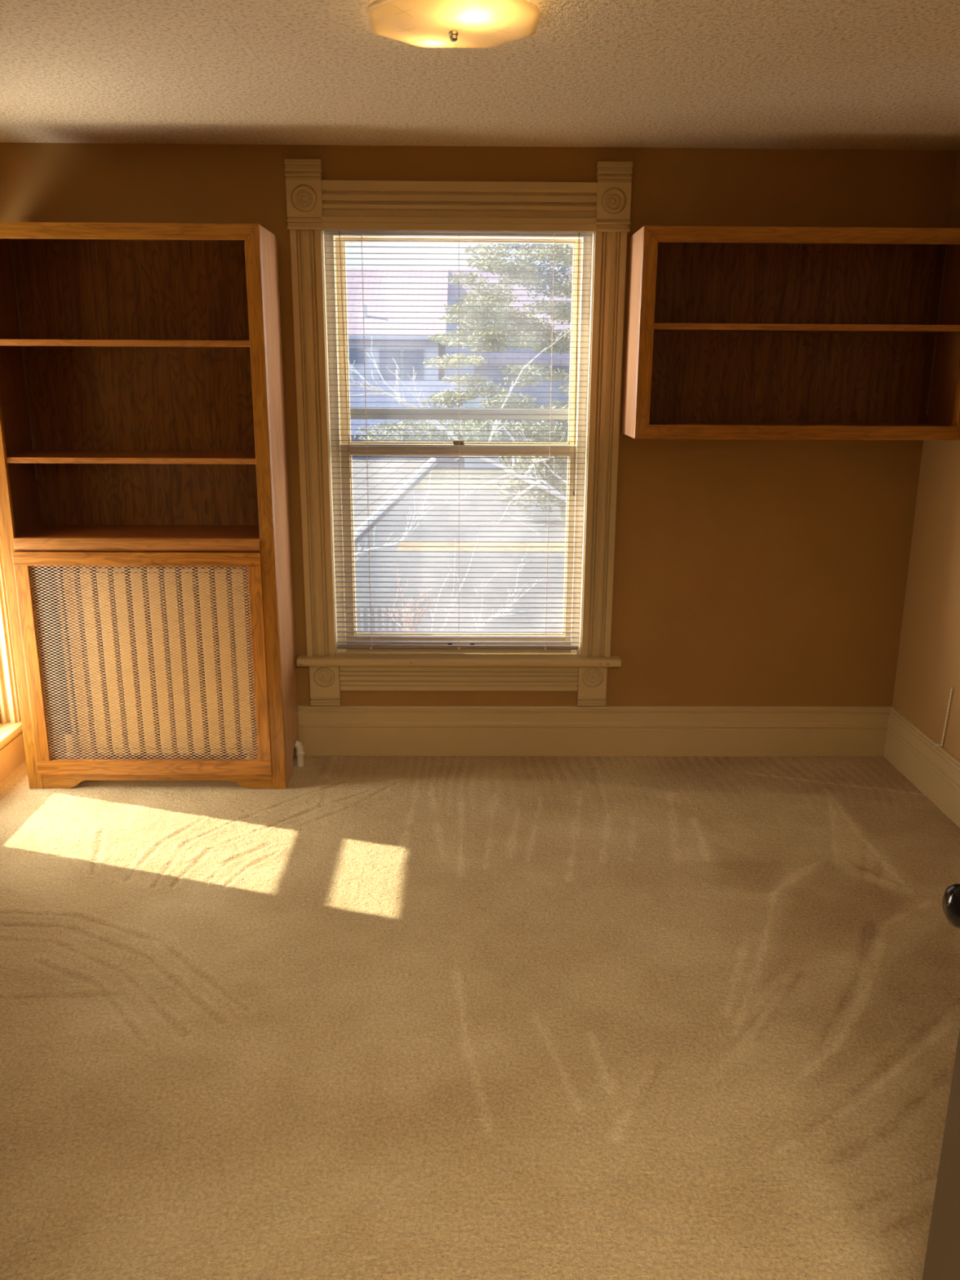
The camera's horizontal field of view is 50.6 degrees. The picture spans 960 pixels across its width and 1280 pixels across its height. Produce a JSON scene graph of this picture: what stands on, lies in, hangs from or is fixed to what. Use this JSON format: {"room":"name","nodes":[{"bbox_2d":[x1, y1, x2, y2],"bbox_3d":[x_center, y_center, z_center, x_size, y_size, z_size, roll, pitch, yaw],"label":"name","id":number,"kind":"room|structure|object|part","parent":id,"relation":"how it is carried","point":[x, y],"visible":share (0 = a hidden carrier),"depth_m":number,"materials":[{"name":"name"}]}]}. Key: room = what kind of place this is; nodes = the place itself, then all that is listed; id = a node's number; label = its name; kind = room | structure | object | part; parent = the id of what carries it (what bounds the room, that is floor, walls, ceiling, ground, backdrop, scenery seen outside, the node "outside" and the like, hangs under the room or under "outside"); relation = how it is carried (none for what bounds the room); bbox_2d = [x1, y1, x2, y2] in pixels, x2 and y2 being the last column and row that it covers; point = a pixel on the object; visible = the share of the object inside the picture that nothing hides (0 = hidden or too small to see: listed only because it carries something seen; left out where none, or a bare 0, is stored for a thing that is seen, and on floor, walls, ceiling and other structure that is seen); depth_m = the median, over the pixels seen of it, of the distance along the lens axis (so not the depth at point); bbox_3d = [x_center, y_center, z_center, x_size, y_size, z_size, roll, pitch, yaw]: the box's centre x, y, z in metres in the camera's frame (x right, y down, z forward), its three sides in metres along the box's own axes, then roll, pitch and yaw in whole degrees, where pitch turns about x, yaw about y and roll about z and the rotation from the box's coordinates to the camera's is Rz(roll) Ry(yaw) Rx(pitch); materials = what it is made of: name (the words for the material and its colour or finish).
{"room":"empty home office","nodes":[
{"label":"empty home office","id":0,"kind":"room"},
{"bbox_2d":[0,142,957,754],"bbox_3d":[-0.080,-0.628,4.077,3.852,2.445,0.200,0,15,-1],"label":"wall","id":1,"kind":"structure","parent":0,"point":[747,572],"depth_m":3.99,"materials":[{"name":"paint"}]},
{"bbox_2d":[284,159,632,706],"bbox_3d":[-0.081,-0.757,4.038,1.312,2.071,0.328,0,15,-1],"label":"window","id":2,"kind":"structure","parent":1,"relation":"in","point":[602,208],"depth_m":3.94,"materials":[{"name":"paint"}]},
{"bbox_3d":[-0.643,-0.722,3.930,0.114,1.628,0.022,0,15,-1],"label":"casing","id":3,"kind":"part","parent":2,"relation":"part of","materials":[{"name":"paint"}]},
{"bbox_2d":[324,230,592,654],"bbox_3d":[-0.082,-0.737,3.964,0.999,1.646,0.042,0,15,-1],"label":"mini blind","id":4,"kind":"object","parent":2,"relation":"attached to","point":[371,646],"visible":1,"depth_m":4.01,"materials":[{"name":"white plastic"}]},
{"bbox_3d":[-0.513,-1.070,3.853,0.016,0.906,0.004,0,15,-1],"label":"tilt cord","id":5,"kind":"part","parent":4,"relation":"part of","materials":[{"name":"white fabric"}]},
{"bbox_3d":[-0.442,-0.739,3.961,0.008,1.604,0.030,0,15,-1],"label":"ladder cord","id":6,"kind":"part","parent":4,"relation":"part of","materials":[{"name":"white fabric"}]},
{"bbox_3d":[-0.090,0.029,4.174,0.990,0.017,0.025,0,15,-1],"label":"rail","id":7,"kind":"part","parent":4,"relation":"part of","materials":[{"name":"white plastic"}]},
{"bbox_3d":[-0.082,-0.738,3.966,0.008,1.604,0.030,0,15,-1],"label":"ladder cord","id":8,"kind":"part","parent":4,"relation":"part of","materials":[{"name":"white fabric"}]},
{"bbox_3d":[0.273,-0.738,3.970,0.008,1.604,0.030,0,15,-1],"label":"ladder cord","id":9,"kind":"part","parent":4,"relation":"part of","materials":[{"name":"white fabric"}]},
{"bbox_3d":[0.367,-1.045,3.869,0.011,0.953,0.003,0,15,-1],"label":"lift cord","id":10,"kind":"part","parent":4,"relation":"part of","materials":[{"name":"white fabric"}]},
{"bbox_3d":[-0.090,0.035,4.313,1.011,0.062,0.210,0,15,-1],"label":"sill","id":11,"kind":"part","parent":2,"relation":"part of","materials":[{"name":"paint"}]},
{"bbox_3d":[-0.082,-1.145,3.958,0.953,0.815,0.032,0,15,-1],"label":"sash","id":12,"kind":"part","parent":2,"relation":"part of","materials":[{"name":"plastic"}]},
{"bbox_3d":[-0.085,-0.376,4.121,0.940,0.824,0.034,0,15,-1],"label":"sash","id":13,"kind":"part","parent":2,"relation":"part of","materials":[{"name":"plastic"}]},
{"bbox_3d":[-0.086,-0.769,4.109,0.967,1.620,0.025,0,15,-1],"label":"storm frame","id":14,"kind":"part","parent":2,"relation":"part of","materials":[{"name":"metal"}]},
{"bbox_3d":[-0.075,-1.602,3.695,1.000,0.123,0.028,0,15,-1],"label":"head casing","id":15,"kind":"part","parent":2,"relation":"part of","materials":[{"name":"paint"}]},
{"bbox_3d":[0.478,-0.719,3.943,0.116,1.628,0.022,0,15,-1],"label":"casing","id":16,"kind":"part","parent":2,"relation":"part of","materials":[{"name":"paint"}]},
{"bbox_2d":[293,705,891,756],"bbox_3d":[0.471,0.391,4.243,2.502,0.237,0.023,0,15,-1],"label":"baseboard","id":17,"kind":"structure","parent":1,"relation":"attached to","point":[323,730],"depth_m":4.23,"materials":[{"name":"paint"}]},
{"bbox_2d":[622,226,959,439],"bbox_3d":[1.142,-1.103,3.696,1.177,0.712,0.311,0,15,-1],"label":"upper cabinet","id":18,"kind":"object","parent":1,"relation":"attached to","point":[733,332],"visible":1,"depth_m":3.80,"materials":[{"name":"brown wood"}]},
{"bbox_3d":[0.563,-1.107,3.698,0.018,0.712,0.292,0,15,-1],"label":"panel","id":19,"kind":"part","parent":18,"relation":"part of","materials":[{"name":"brown wood"}]},
{"bbox_3d":[1.134,-0.784,3.792,1.129,0.045,0.292,0,15,-1],"label":"panel","id":20,"kind":"part","parent":18,"relation":"part of","materials":[{"name":"brown wood"}]},
{"bbox_3d":[1.142,-0.746,3.642,1.175,0.050,0.019,0,15,-1],"label":"rail","id":21,"kind":"part","parent":18,"relation":"part of","materials":[{"name":"brown wood"}]},
{"bbox_2d":[653,329,949,333],"bbox_3d":[1.136,-1.135,3.697,1.117,0.019,0.270,0,15,-1],"label":"shelf","id":22,"kind":"object","parent":18,"relation":"attached to","point":[655,331],"depth_m":3.71,"materials":[{"name":"brown wood"}]},
{"bbox_3d":[1.146,-1.384,3.469,1.175,0.051,0.019,0,15,-1],"label":"rail","id":23,"kind":"part","parent":18,"relation":"part of","materials":[{"name":"brown wood"}]},
{"bbox_3d":[1.138,-1.440,3.615,1.129,0.020,0.292,0,15,-1],"label":"panel","id":24,"kind":"part","parent":18,"relation":"part of","materials":[{"name":"brown wood"}]},
{"bbox_3d":[1.710,-1.104,3.712,0.018,0.712,0.292,0,15,-1],"label":"panel","id":25,"kind":"part","parent":18,"relation":"part of","materials":[{"name":"brown wood"}]},
{"bbox_2d":[0,753,959,1279],"bbox_3d":[-0.064,0.989,2.401,3.612,0.007,3.880,0,15,-1],"label":"floor","id":26,"kind":"structure","parent":0,"point":[362,1017],"depth_m":2.51,"materials":[{"name":"carpet"}]},
{"bbox_2d":[0,222,299,788],"bbox_3d":[-1.237,-0.450,3.799,0.986,2.034,0.346,0,15,-1],"label":"bookcase","id":27,"kind":"object","parent":26,"relation":"on","point":[142,406],"visible":1,"depth_m":3.78,"materials":[{"name":"brown wood"}]},
{"bbox_3d":[-1.721,-0.455,3.808,0.018,2.034,0.315,0,15,-1],"label":"panel","id":28,"kind":"part","parent":27,"relation":"part of","materials":[{"name":"brown wood"}]},
{"bbox_3d":[-1.234,-1.065,3.647,0.938,0.020,0.302,0,15,-1],"label":"shelf","id":29,"kind":"part","parent":27,"relation":"part of","materials":[{"name":"brown wood"}]},
{"bbox_3d":[-1.232,-1.426,3.550,0.950,0.020,0.315,0,15,-1],"label":"panel","id":30,"kind":"part","parent":27,"relation":"part of","materials":[{"name":"brown wood"}]},
{"bbox_3d":[-1.230,-1.368,3.393,0.985,0.050,0.019,0,15,-1],"label":"rail","id":31,"kind":"part","parent":27,"relation":"part of","materials":[{"name":"brown wood"}]},
{"bbox_3d":[-1.236,-0.678,3.751,0.938,0.019,0.302,0,15,-1],"label":"shelf","id":32,"kind":"part","parent":27,"relation":"part of","materials":[{"name":"brown wood"}]},
{"bbox_3d":[-1.237,-0.934,3.844,0.950,1.084,0.006,0,15,-1],"label":"panel","id":33,"kind":"part","parent":27,"relation":"part of","materials":[{"name":"brown wood"}]},
{"bbox_3d":[-1.240,-0.293,3.670,0.891,0.050,0.016,0,15,-1],"label":"door rail","id":34,"kind":"part","parent":27,"relation":"part of","materials":[{"name":"brown wood"}]},
{"bbox_3d":[-1.236,-0.345,3.667,0.882,0.048,0.025,0,15,-1],"label":"rail","id":35,"kind":"part","parent":27,"relation":"part of","materials":[{"name":"brown wood"}]},
{"bbox_3d":[-1.238,-0.400,3.824,0.950,0.020,0.308,0,15,-1],"label":"fixed shelf","id":36,"kind":"part","parent":27,"relation":"part of","materials":[{"name":"brown wood"}]},
{"bbox_3d":[-1.244,0.487,3.881,0.891,0.058,0.016,0,15,-1],"label":"door rail","id":37,"kind":"part","parent":27,"relation":"part of","materials":[{"name":"brown wood"}]},
{"bbox_3d":[-1.241,0.540,3.910,0.882,0.064,0.017,0,15,-1],"label":"rail","id":38,"kind":"part","parent":27,"relation":"part of","materials":[{"name":"brown wood"}]},
{"bbox_3d":[-0.753,-0.453,3.819,0.018,2.034,0.315,0,15,-1],"label":"panel","id":39,"kind":"part","parent":27,"relation":"part of","materials":[{"name":"brown wood"}]},
{"bbox_2d":[54,565,257,759],"bbox_3d":[-1.242,0.109,3.966,0.713,0.868,0.175,0,15,-1],"label":"radiator","id":40,"kind":"object","parent":26,"relation":"on","point":[105,567],"visible":0.47,"depth_m":3.89,"materials":[{"name":"metal"}]},
{"bbox_2d":[294,740,304,766],"bbox_3d":[-0.735,0.461,4.131,0.040,0.108,0.035,0,15,-1],"label":"pipe","id":41,"kind":"object","parent":26,"relation":"on","point":[300,752],"visible":1,"depth_m":4.12,"materials":[{"name":"beige plastic"}]},
{"bbox_2d":[0,0,959,150],"bbox_3d":[-0.053,-1.363,1.884,3.812,0.120,4.050,0,15,-1],"label":"ceiling","id":42,"kind":"structure","parent":0,"point":[802,74],"depth_m":2.77,"materials":[{"name":"white paint"}]},
{"bbox_2d":[366,0,539,48],"bbox_3d":[-0.059,-1.372,2.265,0.376,0.063,0.376,0,15,-1],"label":"ceiling lamp","id":43,"kind":"object","parent":42,"relation":"attached to","point":[465,24],"visible":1,"depth_m":2.21,"materials":[{"name":"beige glass"}]},
{"bbox_2d":[892,149,959,760],"bbox_3d":[1.807,-0.108,2.192,0.120,2.445,3.750,0,15,-1],"label":"wall","id":44,"kind":"structure","parent":0,"point":[928,662],"depth_m":3.85,"materials":[{"name":"paint"}]},
{"bbox_2d":[884,706,959,827],"bbox_3d":[1.730,0.879,2.464,0.023,0.237,3.740,0,15,-1],"label":"baseboard","id":45,"kind":"structure","parent":44,"relation":"attached to","point":[935,771],"depth_m":3.89,"materials":[{"name":"paint"}]},
{"bbox_2d":[933,687,952,747],"bbox_3d":[1.716,0.287,3.752,0.015,0.250,0.051,-7,17,-26],"label":"cable","id":46,"kind":"object","parent":44,"relation":"hanging from","point":[951,690],"visible":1,"depth_m":3.74,"materials":[{"name":"beige plastic"}]},
{"bbox_3d":[-1.935,-0.117,2.149,0.140,2.445,3.750,0,15,-1],"label":"wall","id":47,"kind":"structure","parent":0,"visible":0},
{"bbox_2d":[0,544,22,749],"bbox_3d":[-1.937,-0.437,3.541,0.165,1.884,0.885,0,15,-1],"label":"window","id":48,"kind":"structure","parent":47,"relation":"in","point":[11,724],"depth_m":4.09,"materials":[{"name":"paint"}]},
{"bbox_2d":[0,731,26,782],"bbox_3d":[-1.864,0.918,2.435,0.014,0.138,3.740,0,15,-1],"label":"baseboard","id":49,"kind":"structure","parent":47,"relation":"attached to","point":[12,754],"depth_m":4.06,"materials":[{"name":"paint"}]},
{"bbox_3d":[-0.038,0.393,0.303,3.612,2.445,0.120,0,15,-1],"label":"wall","id":50,"kind":"structure","parent":0,"visible":0},
{"bbox_2d":[922,883,959,1279],"bbox_3d":[0.682,0.342,0.898,0.102,2.018,0.976,0,15,-1],"label":"door","id":51,"kind":"structure","parent":50,"relation":"in","point":[942,1260],"depth_m":1.49,"materials":[{"name":"paint"}]},
{"bbox_3d":[0.658,0.357,1.361,0.066,0.059,0.059,0,15,-1],"label":"knob","id":52,"kind":"part","parent":51,"relation":"part of","materials":[{"name":"black metal"}]},
{"label":"outside","id":53,"kind":"structure","parent":0,"visible":0},
{"bbox_2d":[354,491,565,631],"bbox_3d":[-0.599,-9.396,53.397,120.000,0.200,140.000,0,15,-1],"label":"ground","id":54,"kind":"structure","parent":53,"point":[407,496],"depth_m":26.05,"materials":[{"name":"white snow"}]},
{"bbox_2d":[355,605,417,631],"bbox_3d":[-1.859,-0.272,17.969,1.500,0.680,0.070,0,15,-1],"label":"picket fence","id":55,"kind":"object","parent":54,"relation":"on","point":[357,609],"visible":0.19,"depth_m":17.92,"materials":[{"name":"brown wood"}]},
{"bbox_3d":[-1.859,-0.261,17.988,1.500,0.350,0.040,0,15,-1],"label":"rail","id":56,"kind":"part","parent":55,"relation":"part of","materials":[{"name":"white wood"}]},
{"bbox_2d":[351,457,435,545],"bbox_3d":[-2.074,0.316,9.639,3.278,3.895,2.138,0,15,-1],"label":"porch roof","id":57,"kind":"structure","parent":54,"relation":"on","point":[431,460],"depth_m":9.65,"materials":[{"name":"roof shingles"},{"name":"white siding"}]},
{"bbox_2d":[354,462,438,560],"bbox_3d":[-1.204,-0.420,12.843,1.360,3.653,0.436,0,15,-1],"label":"bare tree","id":58,"kind":"object","parent":54,"relation":"on","point":[407,533],"visible":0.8,"depth_m":12.67,"materials":[{"name":"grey plant"}]},
{"bbox_2d":[372,568,437,631],"bbox_3d":[-0.781,0.593,10.788,0.673,2.774,0.325,0,15,-1],"label":"bare shrub","id":59,"kind":"object","parent":54,"relation":"on","point":[420,593],"visible":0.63,"depth_m":10.51,"materials":[{"name":"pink plant"}]},
{"bbox_2d":[430,537,478,631],"bbox_3d":[-0.291,0.306,11.498,0.540,2.962,0.160,0,15,-1],"label":"bare shrub","id":60,"kind":"object","parent":54,"relation":"on","point":[453,604],"visible":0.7,"depth_m":11.27,"materials":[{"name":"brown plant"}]},
{"bbox_2d":[348,328,570,534],"bbox_3d":[0.057,-1.088,12.100,3.929,5.349,0.844,0,15,-1],"label":"bare tree","id":61,"kind":"object","parent":54,"relation":"on","point":[441,428],"visible":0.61,"depth_m":11.79,"materials":[{"name":"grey plant"}]},
{"bbox_2d":[354,405,568,442],"bbox_3d":[0.202,-1.215,14.598,3.929,4.284,0.782,0,15,-1],"label":"hedge","id":62,"kind":"object","parent":54,"relation":"on","point":[407,421],"visible":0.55,"depth_m":14.05,"materials":[{"name":"green plant"}]},
{"bbox_2d":[422,243,573,424],"bbox_3d":[0.859,-3.359,16.570,3.653,7.401,1.970,0,15,-1],"label":"evergreen tree","id":63,"kind":"object","parent":54,"relation":"on","point":[494,335],"visible":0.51,"depth_m":15.97,"materials":[{"name":"green plant"}]},
{"bbox_2d":[471,542,544,631],"bbox_3d":[0.335,0.170,12.380,0.882,2.771,0.236,0,15,-1],"label":"bare shrub","id":64,"kind":"object","parent":54,"relation":"on","point":[506,609],"visible":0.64,"depth_m":12.21,"materials":[{"name":"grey plant"}]},
{"bbox_2d":[494,431,568,522],"bbox_3d":[2.717,-5.200,31.797,4.690,3.020,2.058,0,15,-1],"label":"bush","id":65,"kind":"object","parent":54,"relation":"on","point":[519,460],"visible":0.27,"depth_m":31.79,"materials":[{"name":"green plant"}]},
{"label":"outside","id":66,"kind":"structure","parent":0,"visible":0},
{"bbox_2d":[410,441,561,491],"bbox_3d":[4.237,-13.539,68.387,90.000,0.020,59.000,0,15,-1],"label":"lawn","id":67,"kind":"structure","parent":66,"point":[434,470],"depth_m":43.78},
{"bbox_2d":[349,380,501,469],"bbox_3d":[-9.591,-11.549,53.129,21.000,4.000,11.200,0,15,-1],"label":"garage","id":68,"kind":"structure","parent":67,"relation":"on","point":[370,397],"depth_m":49.72,"materials":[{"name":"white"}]},
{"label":"door","id":69,"kind":"part","parent":68,"relation":"part of","materials":[{"name":"white"}]},
{"bbox_2d":[346,268,572,442],"bbox_3d":[0.478,-19.849,70.419,43.500,11.100,18.700,0,15,-1],"label":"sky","id":70,"kind":"structure","parent":67,"relation":"on","point":[393,348],"depth_m":63.97,"materials":[{"name":"white"}]},
{"bbox_3d":[-7.602,-17.408,62.112,0.960,0.860,0.060,0,15,-1],"label":"pane","id":71,"kind":"part","parent":70,"relation":"part of","materials":[{"name":"blue glass"}]},
{"bbox_3d":[-5.515,-16.867,62.282,1.280,1.870,0.060,0,15,-1],"label":"pane","id":72,"kind":"part","parent":70,"relation":"part of","materials":[{"name":"clear glass"}]},
{"bbox_3d":[-4.085,-16.864,62.298,1.240,1.870,0.060,0,15,-1],"label":"pane","id":73,"kind":"part","parent":70,"relation":"part of","materials":[{"name":"clear glass"}]},
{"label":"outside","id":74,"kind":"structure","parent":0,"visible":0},
{"bbox_2d":[396,542,564,551],"bbox_3d":[18.733,-2.485,27.817,41.900,0.030,1.400,0,15,-1],"label":"verge","id":75,"kind":"structure","parent":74,"point":[402,544],"depth_m":27.46,"materials":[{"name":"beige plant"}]}
]}

